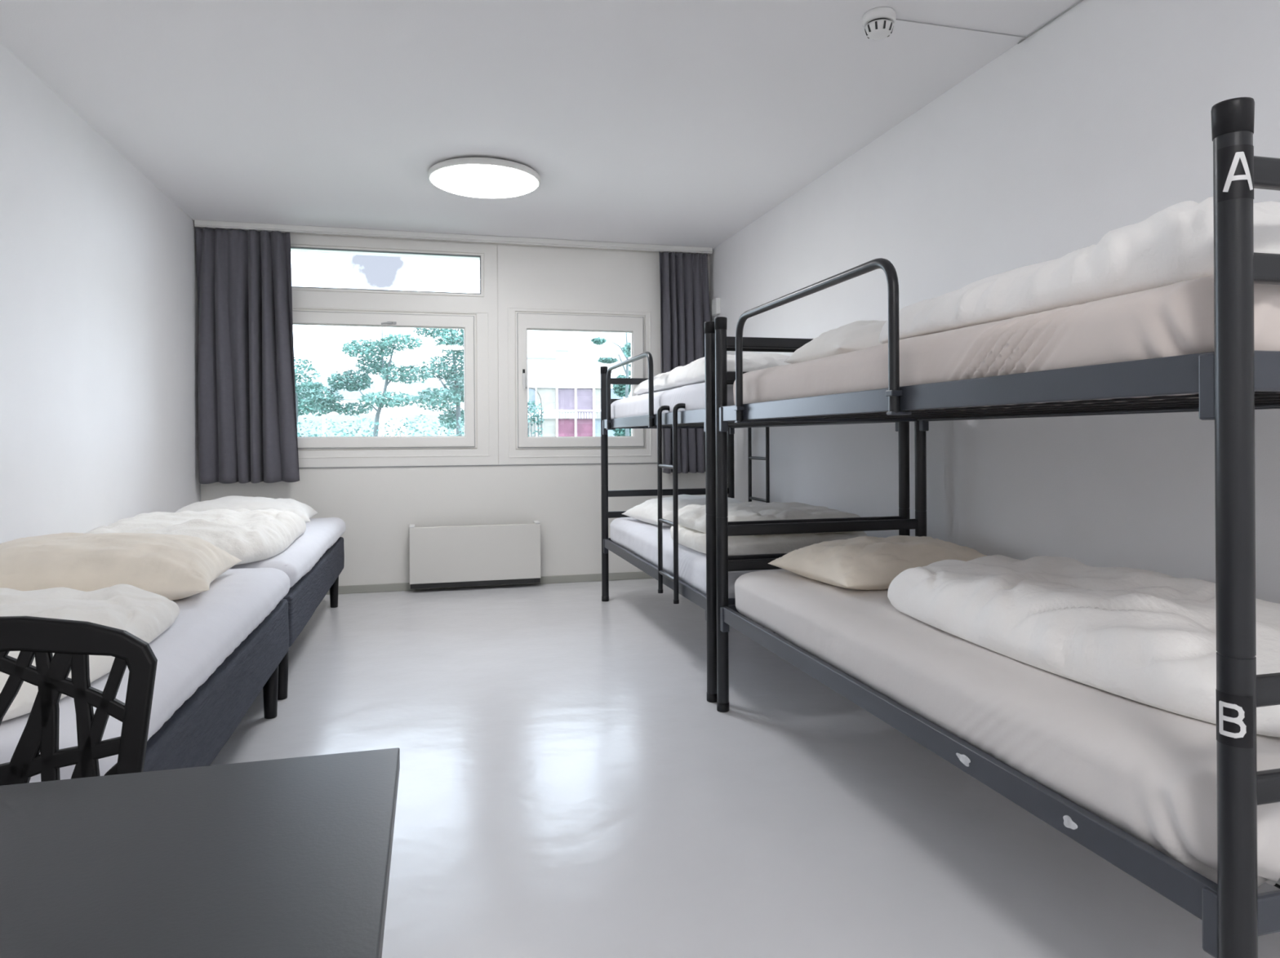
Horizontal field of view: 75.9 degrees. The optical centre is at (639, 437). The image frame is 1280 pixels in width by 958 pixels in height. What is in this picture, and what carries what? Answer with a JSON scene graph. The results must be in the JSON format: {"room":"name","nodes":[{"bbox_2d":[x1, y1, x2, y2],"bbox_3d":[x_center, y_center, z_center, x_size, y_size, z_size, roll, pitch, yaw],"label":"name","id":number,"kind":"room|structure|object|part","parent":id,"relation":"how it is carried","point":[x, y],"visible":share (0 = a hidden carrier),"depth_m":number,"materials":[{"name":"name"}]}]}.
{"room":"dormitory","nodes":[
{"label":"dormitory","id":0,"kind":"room"},
{"bbox_2d":[0,42,199,543],"bbox_3d":[-2.082,-0.173,1.682,0.220,2.500,7.688,0,0,-14],"label":"wall","id":1,"kind":"structure","parent":0,"point":[99,295],"depth_m":3.64,"materials":[{"name":"paint"}]},
{"bbox_2d":[199,483,200,502],"bbox_3d":[-2.905,0.653,5.418,0.007,0.742,0.008,0,0,-14],"label":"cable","id":2,"kind":"object","parent":1,"relation":"attached to","point":[199,483],"visible":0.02,"depth_m":5.42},
{"bbox_2d":[200,227,710,586],"bbox_3d":[-1.217,-0.178,5.983,4.020,2.500,0.220,0,0,-14],"label":"wall","id":3,"kind":"structure","parent":0,"point":[377,507],"depth_m":5.86,"materials":[{"name":"white paint"}]},
{"bbox_2d":[292,308,476,449],"bbox_3d":[-1.942,-0.399,5.686,1.588,0.960,0.138,0,0,-14],"label":"window","id":4,"kind":"structure","parent":3,"relation":"in","point":[467,322],"depth_m":5.74,"materials":[{"name":"paint"}]},
{"bbox_3d":[-1.743,-0.795,5.687,0.101,0.026,0.040,0,0,-14],"label":"handle","id":5,"kind":"part","parent":4,"relation":"part of","materials":[{"name":"silver metal"}]},
{"bbox_2d":[290,244,484,297],"bbox_3d":[-1.928,-1.162,5.722,1.642,0.307,0.078,0,0,-14],"label":"window","id":6,"kind":"structure","parent":3,"relation":"in","point":[481,294],"depth_m":5.74,"materials":[{"name":"paint"}]},
{"bbox_2d":[290,234,497,467],"bbox_3d":[-1.975,-0.592,5.671,1.957,1.586,0.012,0,0,-14],"label":"trim","id":7,"kind":"structure","parent":3,"relation":"attached to","point":[487,304],"depth_m":5.80,"materials":[{"name":"paint"}]},
{"bbox_2d":[408,520,541,589],"bbox_3d":[-1.163,0.824,5.814,0.907,0.436,0.107,0,0,-14],"label":"heater","id":8,"kind":"object","parent":3,"relation":"attached to","point":[460,556],"visible":1,"depth_m":5.76,"materials":[{"name":"white metal"}]},
{"bbox_2d":[410,577,540,589],"bbox_3d":[-1.162,1.026,5.814,0.897,0.032,0.092,0,0,-14],"label":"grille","id":9,"kind":"object","parent":8,"relation":"attached to","point":[445,583],"depth_m":5.75,"materials":[{"name":"metal"}]},
{"bbox_2d":[298,462,662,468],"bbox_3d":[-1.374,0.201,5.826,3.189,0.008,0.006,0,0,-14],"label":"trim","id":10,"kind":"structure","parent":3,"relation":"attached to","point":[616,463],"depth_m":5.86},
{"bbox_2d":[325,571,653,595],"bbox_3d":[-1.181,1.044,5.871,3.580,0.055,0.012,0,0,-14],"label":"baseboard","id":11,"kind":"structure","parent":3,"relation":"attached to","point":[627,575],"depth_m":5.96,"materials":[{"name":"plastic"}]},
{"bbox_2d":[497,244,661,464],"bbox_3d":[-0.428,-0.602,6.065,1.228,1.586,0.012,0,0,-14],"label":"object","id":12,"kind":"structure","parent":3,"relation":"attached to","point":[529,277],"depth_m":6.03,"materials":[{"name":"paint"}]},
{"bbox_2d":[507,306,651,457],"bbox_3d":[-0.434,-0.404,6.056,1.071,1.093,0.006,0,0,-14],"label":"trim","id":13,"kind":"structure","parent":3,"relation":"attached to","point":[508,308],"depth_m":5.98,"materials":[{"name":"paint"}]},
{"bbox_2d":[515,311,645,449],"bbox_3d":[-0.433,-0.418,6.068,0.970,1.000,0.144,0,0,-14],"label":"window","id":14,"kind":"structure","parent":3,"relation":"in","point":[525,322],"depth_m":6.02,"materials":[{"name":"paint"}]},
{"bbox_3d":[-0.836,-0.415,5.915,0.024,0.130,0.046,0,0,-14],"label":"handle","id":15,"kind":"part","parent":14,"relation":"part of","materials":[{"name":"white plastic"}]},
{"bbox_2d":[0,0,1080,248],"bbox_3d":[-0.253,-1.534,2.166,4.020,0.200,8.158,0,0,-14],"label":"ceiling","id":16,"kind":"structure","parent":0,"point":[669,122],"depth_m":3.41,"materials":[{"name":"white paint"}]},
{"bbox_2d":[194,219,712,253],"bbox_3d":[-1.177,-1.405,5.778,3.550,0.042,0.044,0,0,-14],"label":"rail","id":17,"kind":"object","parent":16,"relation":"attached to","point":[197,223],"visible":1,"depth_m":5.72,"materials":[{"name":"white metal"}]},
{"bbox_2d":[195,227,299,484],"bbox_3d":[-2.590,-0.536,5.415,0.624,1.671,0.118,0,0,-15],"label":"curtain","id":18,"kind":"object","parent":17,"relation":"hanging from","point":[246,404],"visible":1,"depth_m":5.39,"materials":[{"name":"grey fabric"}]},
{"bbox_2d":[658,251,710,474],"bbox_3d":[0.346,-0.561,6.165,0.414,1.656,0.115,0,0,-14],"label":"curtain","id":19,"kind":"object","parent":17,"relation":"hanging from","point":[685,304],"visible":0.62,"depth_m":6.15,"materials":[{"name":"grey fabric"}]},
{"bbox_2d":[427,157,540,198],"bbox_3d":[-0.838,-1.396,4.432,0.600,0.068,0.600,0,0,-14],"label":"ceiling light","id":20,"kind":"object","parent":16,"relation":"attached to","point":[475,177],"visible":1,"depth_m":4.32,"materials":[{"name":"white plastic"}]},
{"bbox_2d":[862,6,896,39],"bbox_3d":[0.813,-1.403,2.789,0.110,0.074,0.110,0,0,-14],"label":"smoke detector","id":21,"kind":"object","parent":16,"relation":"attached to","point":[877,22],"visible":1,"depth_m":2.76,"materials":[{"name":"white plastic"}]},
{"bbox_2d":[896,0,1083,44],"bbox_3d":[1.407,-1.439,1.783,0.546,0.004,2.357,0,0,-14],"label":"cable","id":22,"kind":"object","parent":16,"relation":"attached to","point":[1081,0],"visible":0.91,"depth_m":2.87,"materials":[{"name":"white plastic"}]},
{"bbox_2d":[209,578,1279,957],"bbox_3d":[-0.236,1.166,2.166,4.020,0.200,8.158,0,0,-14],"label":"floor","id":23,"kind":"structure","parent":0,"point":[571,785],"depth_m":2.36,"materials":[{"name":"plastic"}]},
{"bbox_2d":[0,616,157,786],"bbox_3d":[-0.790,0.650,0.822,0.440,0.844,0.515,0,0,-14],"label":"chair","id":24,"kind":"object","parent":23,"relation":"on","point":[72,642],"visible":0.68,"depth_m":1.04,"materials":[{"name":"black plastic"}]},
{"bbox_2d":[0,747,399,957],"bbox_3d":[-0.707,0.698,0.335,1.146,0.739,0.800,0,0,-14],"label":"table","id":25,"kind":"object","parent":23,"relation":"on","point":[288,858],"visible":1,"depth_m":0.63,"materials":[{"name":"laminate"}]},
{"bbox_2d":[143,599,288,772],"bbox_3d":[-1.585,0.853,2.154,0.927,0.441,2.044,0,0,-14],"label":"bed","id":26,"kind":"object","parent":23,"relation":"on","point":[196,733],"visible":0.27,"depth_m":2.24,"materials":[{"name":"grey fabric"}]},
{"bbox_2d":[0,568,289,782],"bbox_3d":[-1.580,0.568,2.160,0.949,0.136,2.031,0,0,-14],"label":"mattress","id":27,"kind":"object","parent":26,"relation":"on","point":[211,624],"visible":0.38,"depth_m":2.04,"materials":[{"name":"white fabric"}]},
{"bbox_2d":[0,584,179,721],"bbox_3d":[-1.546,0.440,1.765,0.838,0.121,1.167,0,0,-14],"label":"duvet","id":28,"kind":"object","parent":27,"relation":"on","point":[144,615],"visible":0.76,"depth_m":1.94,"materials":[{"name":"white fabric"}]},
{"bbox_2d":[0,533,241,600],"bbox_3d":[-1.768,0.407,2.635,0.800,0.191,0.620,0,0,-18],"label":"pillow","id":29,"kind":"object","parent":27,"relation":"on","point":[174,567],"visible":0.78,"depth_m":2.45,"materials":[{"name":"beige fabric"}]},
{"bbox_3d":[-1.418,0.959,3.146,0.060,0.227,0.060,0,0,-14],"label":"leg","id":30,"kind":"part","parent":26,"relation":"part of","materials":[{"name":"black plastic"}]},
{"bbox_2d":[277,537,344,700],"bbox_3d":[-2.103,0.856,4.186,0.928,0.441,2.088,0,0,-14],"label":"bed","id":31,"kind":"object","parent":23,"relation":"on","point":[304,597],"visible":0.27,"depth_m":3.81,"materials":[{"name":"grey fabric"}]},
{"bbox_3d":[-1.476,0.959,3.374,0.060,0.227,0.060,0,0,-14],"label":"leg","id":32,"kind":"part","parent":31,"relation":"part of","materials":[{"name":"black plastic"}]},
{"bbox_2d":[228,517,346,587],"bbox_3d":[-2.095,0.571,4.192,0.943,0.136,2.072,0,0,-14],"label":"mattress","id":33,"kind":"object","parent":31,"relation":"on","point":[301,556],"visible":0.26,"depth_m":3.81,"materials":[{"name":"white fabric"}]},
{"bbox_2d":[84,508,306,564],"bbox_3d":[-2.040,0.420,3.757,0.889,0.167,1.444,0,0,-14],"label":"duvet","id":34,"kind":"object","parent":33,"relation":"on","point":[250,536],"visible":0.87,"depth_m":3.44,"materials":[{"name":"white fabric"}]},
{"bbox_2d":[175,495,318,523],"bbox_3d":[-2.289,0.422,4.741,0.760,0.170,0.540,0,0,-17],"label":"pillow","id":35,"kind":"object","parent":33,"relation":"on","point":[305,512],"visible":0.43,"depth_m":4.62,"materials":[{"name":"white fabric"}]},
{"bbox_3d":[-1.941,0.962,5.200,0.060,0.227,0.060,0,0,-14],"label":"leg","id":36,"kind":"part","parent":31,"relation":"part of","materials":[{"name":"black plastic"}]},
{"bbox_2d":[600,321,910,702],"bbox_3d":[0.446,0.296,4.436,0.938,1.530,2.153,0,0,-14],"label":"bunk bed","id":37,"kind":"object","parent":23,"relation":"on","point":[704,419],"visible":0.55,"depth_m":3.52,"materials":[{"name":"black metal"}]},
{"bbox_3d":[-0.231,0.303,5.348,0.046,1.465,0.046,0,0,-14],"label":"post","id":38,"kind":"part","parent":37,"relation":"part of","materials":[{"name":"black metal"}]},
{"bbox_3d":[-0.069,-0.247,4.604,0.025,0.385,1.039,0,0,-14],"label":"guard rail","id":39,"kind":"part","parent":37,"relation":"part of","materials":[{"name":"black metal"}]},
{"bbox_3d":[0.038,-0.090,4.332,0.046,0.058,2.063,0,0,-14],"label":"rail","id":40,"kind":"part","parent":37,"relation":"part of","materials":[{"name":"grey metal"}]},
{"bbox_3d":[0.043,0.682,4.332,0.046,0.055,2.063,0,0,-14],"label":"rail","id":41,"kind":"part","parent":37,"relation":"part of","materials":[{"name":"black metal"}]},
{"bbox_3d":[0.191,-0.091,5.456,0.845,0.058,0.014,0,0,-14],"label":"rail","id":42,"kind":"part","parent":37,"relation":"part of","materials":[{"name":"black metal"}]},
{"bbox_2d":[657,403,685,604],"bbox_3d":[0.157,0.295,3.819,0.086,0.902,0.286,0,0,-14],"label":"ladder","id":43,"kind":"object","parent":37,"relation":"attached to","point":[674,467],"visible":0.84,"depth_m":3.71,"materials":[{"name":"black metal"}]},
{"bbox_3d":[0.126,0.292,3.945,0.085,0.894,0.023,0,0,-14],"label":"rail","id":44,"kind":"part","parent":43,"relation":"part of","materials":[{"name":"black metal"}]},
{"bbox_3d":[0.190,0.291,3.693,0.085,0.894,0.023,0,0,-14],"label":"rail","id":45,"kind":"part","parent":43,"relation":"part of","materials":[{"name":"black metal"}]},
{"bbox_2d":[610,382,734,418],"bbox_3d":[0.442,-0.168,4.435,0.839,0.176,2.055,0,0,-14],"label":"mattress","id":46,"kind":"object","parent":37,"relation":"on","point":[693,396],"visible":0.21,"depth_m":4.00,"materials":[{"name":"white fabric"}]},
{"bbox_2d":[633,352,791,395],"bbox_3d":[0.479,-0.330,4.337,0.837,0.151,1.811,0,0,-14],"label":"duvet","id":47,"kind":"object","parent":46,"relation":"on","point":[693,373],"visible":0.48,"depth_m":3.72,"materials":[{"name":"white fabric"}]},
{"bbox_2d":[609,517,783,598],"bbox_3d":[0.448,0.598,4.433,0.840,0.185,2.056,0,0,-14],"label":"mattress","id":48,"kind":"object","parent":37,"relation":"on","point":[640,538],"visible":0.26,"depth_m":4.16,"materials":[{"name":"white fabric"}]},
{"bbox_2d":[622,494,743,527],"bbox_3d":[0.340,0.428,4.957,0.740,0.158,0.620,0,0,-21],"label":"pillow","id":49,"kind":"object","parent":48,"relation":"on","point":[646,512],"visible":0.3,"depth_m":4.81,"materials":[{"name":"white fabric"}]},
{"bbox_2d":[670,501,867,555],"bbox_3d":[0.569,0.411,3.973,0.812,0.188,0.950,0,0,-14],"label":"duvet","id":50,"kind":"object","parent":48,"relation":"on","point":[691,517],"visible":0.59,"depth_m":3.62,"materials":[{"name":"white fabric"}]},
{"bbox_3d":[0.288,0.300,3.310,0.046,1.465,0.046,0,0,-14],"label":"post","id":51,"kind":"part","parent":37,"relation":"part of","materials":[{"name":"black metal"}]},
{"bbox_3d":[0.617,0.298,5.564,0.046,1.465,0.046,0,0,-14],"label":"post","id":52,"kind":"part","parent":37,"relation":"part of","materials":[{"name":"black metal"}]},
{"bbox_3d":[0.715,0.678,3.418,0.845,0.055,0.014,0,0,-14],"label":"rail","id":53,"kind":"part","parent":37,"relation":"part of","materials":[{"name":"black metal"}]},
{"bbox_2d":[747,426,769,502],"bbox_3d":[0.720,0.291,5.169,0.086,0.902,0.316,0,0,-14],"label":"ladder","id":54,"kind":"object","parent":37,"relation":"attached to","point":[750,457],"visible":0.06,"depth_m":5.13,"materials":[{"name":"black metal"}]},
{"bbox_3d":[0.683,0.288,5.309,0.085,0.894,0.023,0,0,-14],"label":"rail","id":55,"kind":"part","parent":54,"relation":"part of","materials":[{"name":"black metal"}]},
{"bbox_3d":[0.755,0.288,5.029,0.085,0.894,0.023,0,0,-14],"label":"rail","id":56,"kind":"part","parent":54,"relation":"part of","materials":[{"name":"black metal"}]},
{"bbox_3d":[0.863,-0.095,4.542,0.046,0.058,2.063,0,0,-14],"label":"rail","id":57,"kind":"part","parent":37,"relation":"part of","materials":[{"name":"black metal"}]},
{"bbox_3d":[1.137,0.295,3.526,0.046,1.465,0.046,0,0,-14],"label":"post","id":58,"kind":"part","parent":37,"relation":"part of","materials":[{"name":"black metal"}]},
{"bbox_2d":[714,97,1279,957],"bbox_3d":[0.996,0.292,2.278,0.938,1.530,2.153,0,0,-14],"label":"bunk bed","id":59,"kind":"object","parent":23,"relation":"on","point":[1225,382],"visible":0.78,"depth_m":1.23,"materials":[{"name":"black metal"}]},
{"bbox_3d":[0.319,0.300,3.191,0.046,1.465,0.046,0,0,-14],"label":"post","id":60,"kind":"part","parent":59,"relation":"part of","materials":[{"name":"black metal"}]},
{"bbox_3d":[0.745,0.678,3.299,0.845,0.055,0.014,0,0,-14],"label":"rail","id":61,"kind":"part","parent":59,"relation":"part of","materials":[{"name":"black metal"}]},
{"bbox_3d":[0.480,-0.251,2.447,0.025,0.385,1.039,0,0,-14],"label":"guard rail","id":62,"kind":"part","parent":59,"relation":"part of","materials":[{"name":"black metal"}]},
{"bbox_3d":[0.741,-0.094,3.299,0.845,0.058,0.014,0,0,-14],"label":"rail","id":63,"kind":"part","parent":59,"relation":"part of","materials":[{"name":"black metal"}]},
{"bbox_3d":[1.167,0.295,3.407,0.046,1.465,0.046,0,0,-14],"label":"post","id":64,"kind":"part","parent":59,"relation":"part of","materials":[{"name":"black metal"}]},
{"bbox_3d":[0.588,-0.093,2.175,0.046,0.058,2.063,0,0,-14],"label":"rail","id":65,"kind":"part","parent":59,"relation":"part of","materials":[{"name":"black metal"}]},
{"bbox_3d":[0.592,0.678,2.175,0.046,0.055,2.063,0,0,-14],"label":"rail","id":66,"kind":"part","parent":59,"relation":"part of","materials":[{"name":"black metal"}]},
{"bbox_2d":[733,275,1279,409],"bbox_3d":[0.991,-0.168,2.273,0.848,0.179,2.062,0,0,-14],"label":"mattress","id":67,"kind":"object","parent":59,"relation":"on","point":[1177,318],"visible":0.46,"depth_m":1.53,"materials":[{"name":"white fabric"}]},
{"bbox_2d":[783,320,886,364],"bbox_3d":[0.899,-0.340,2.944,0.620,0.165,0.500,0,0,-11],"label":"pillow","id":68,"kind":"object","parent":67,"relation":"on","point":[856,335],"visible":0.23,"depth_m":2.75,"materials":[{"name":"white fabric"}]},
{"bbox_2d":[879,196,1279,343],"bbox_3d":[1.108,-0.350,1.932,0.789,0.183,1.289,0,0,-14],"label":"duvet","id":69,"kind":"object","parent":67,"relation":"on","point":[1175,244],"visible":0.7,"depth_m":1.50,"materials":[{"name":"white fabric"}]},
{"bbox_2d":[734,569,1279,887],"bbox_3d":[0.997,0.596,2.273,0.841,0.189,2.061,0,0,-14],"label":"mattress","id":70,"kind":"object","parent":59,"relation":"on","point":[1148,772],"visible":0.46,"depth_m":1.59,"materials":[{"name":"white fabric"}]},
{"bbox_2d":[768,535,986,590],"bbox_3d":[0.898,0.431,2.968,0.700,0.145,0.520,0,0,-20],"label":"pillow","id":71,"kind":"object","parent":70,"relation":"on","point":[863,562],"visible":0.71,"depth_m":2.80,"materials":[{"name":"beige fabric"}]},
{"bbox_2d":[887,555,1279,737],"bbox_3d":[1.147,0.414,1.972,0.687,0.175,1.328,0,0,-14],"label":"duvet","id":72,"kind":"object","parent":70,"relation":"on","point":[1148,637],"visible":0.91,"depth_m":1.74,"materials":[{"name":"white fabric"}]},
{"bbox_3d":[1.412,-0.098,2.385,0.046,0.058,2.063,0,0,-14],"label":"rail","id":73,"kind":"part","parent":59,"relation":"part of","materials":[{"name":"black metal"}]},
{"bbox_3d":[0.838,0.297,1.153,0.046,1.465,0.046,0,0,-14],"label":"post","id":74,"kind":"part","parent":59,"relation":"part of","materials":[{"name":"black metal"}]},
{"bbox_3d":[1.260,-0.097,1.261,0.845,0.058,0.014,0,0,-14],"label":"rail","id":75,"kind":"part","parent":59,"relation":"part of","materials":[{"name":"black metal"}]},
{"bbox_3d":[1.264,0.674,1.261,0.845,0.055,0.014,0,0,-14],"label":"rail","id":76,"kind":"part","parent":59,"relation":"part of","materials":[{"name":"black metal"}]},
{"bbox_2d":[709,0,1279,604],"bbox_3d":[1.601,-0.195,2.620,0.220,2.500,7.688,0,0,-14],"label":"wall","id":77,"kind":"structure","parent":0,"point":[1097,122],"depth_m":2.91,"materials":[{"name":"paint"}]},
{"bbox_2d":[711,297,720,317],"bbox_3d":[0.566,-0.839,6.141,0.038,0.400,0.129,0,0,-14],"label":"junction box","id":78,"kind":"object","parent":77,"relation":"attached to","point":[716,303],"visible":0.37,"depth_m":6.08,"materials":[{"name":"white plastic"}]},
{"label":"outside","id":79,"kind":"structure","parent":0,"visible":0},
{"bbox_3d":[-8.561,4.267,114.725,280.000,0.300,213.412,0,0,-14],"label":"ground","id":80,"kind":"structure","parent":79,"visible":0},
{"bbox_2d":[293,356,336,429],"bbox_3d":[-9.918,0.882,24.357,2.081,6.487,3.021,0,0,-14],"label":"leafy tree","id":81,"kind":"object","parent":80,"relation":"on","point":[308,386],"visible":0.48,"depth_m":23.79,"materials":[{"name":"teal plant"}]},
{"bbox_2d":[305,327,433,436],"bbox_3d":[-6.884,0.605,20.981,3.220,7.004,1.996,0,0,18],"label":"young tree","id":82,"kind":"object","parent":80,"relation":"on","point":[384,344],"visible":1,"depth_m":20.83,"materials":[{"name":"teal plant"}]},
{"bbox_2d":[294,364,464,436],"bbox_3d":[-22.616,-0.844,70.475,20.364,10.093,8.250,0,0,-14],"label":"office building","id":83,"kind":"structure","parent":80,"relation":"on","point":[407,411],"depth_m":66.78,"materials":[{"name":"white"}]},
{"bbox_2d":[297,414,464,436],"bbox_3d":[-5.915,1.781,19.127,4.542,4.642,1.154,0,0,-14],"label":"hedge","id":84,"kind":"object","parent":80,"relation":"on","point":[460,418],"visible":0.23,"depth_m":19.05,"materials":[{"name":"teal plant"}]},
{"bbox_2d":[412,328,464,435],"bbox_3d":[-5.310,0.401,23.441,2.380,7.392,2.722,0,0,-14],"label":"bushy tree","id":85,"kind":"object","parent":80,"relation":"on","point":[457,397],"visible":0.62,"depth_m":23.13,"materials":[{"name":"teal plant"}]},
{"bbox_2d":[528,400,544,436],"bbox_3d":[-5.878,1.014,44.935,1.290,6.176,1.240,0,0,-14],"label":"hedge","id":86,"kind":"object","parent":80,"relation":"on","point":[540,420],"visible":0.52,"depth_m":44.90,"materials":[{"name":"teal plant"}]},
{"bbox_2d":[475,266,631,436],"bbox_3d":[-7.250,-6.273,85.800,19.065,20.763,10.150,0,0,-14],"label":"apartment building","id":87,"kind":"structure","parent":80,"relation":"on","point":[563,367],"depth_m":80.91,"materials":[{"name":"white"}]},
{"bbox_3d":[-7.196,-2.228,80.632,1.689,0.750,0.100,0,0,-14],"label":"railing","id":88,"kind":"part","parent":87,"relation":"part of","materials":[{"name":"white"}]},
{"bbox_3d":[-5.412,-2.238,81.087,1.646,0.750,0.100,0,0,-14],"label":"railing","id":89,"kind":"part","parent":87,"relation":"part of","materials":[{"name":"white metal"}]},
{"bbox_3d":[-3.946,-2.247,81.460,1.027,0.750,0.100,0,0,-14],"label":"railing","id":90,"kind":"part","parent":87,"relation":"part of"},
{"bbox_2d":[590,333,631,436],"bbox_3d":[-0.849,0.027,31.029,2.004,8.085,2.254,0,0,17],"label":"street tree","id":91,"kind":"object","parent":80,"relation":"on","point":[623,390],"visible":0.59,"depth_m":30.82,"materials":[{"name":"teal plant"}]}
]}

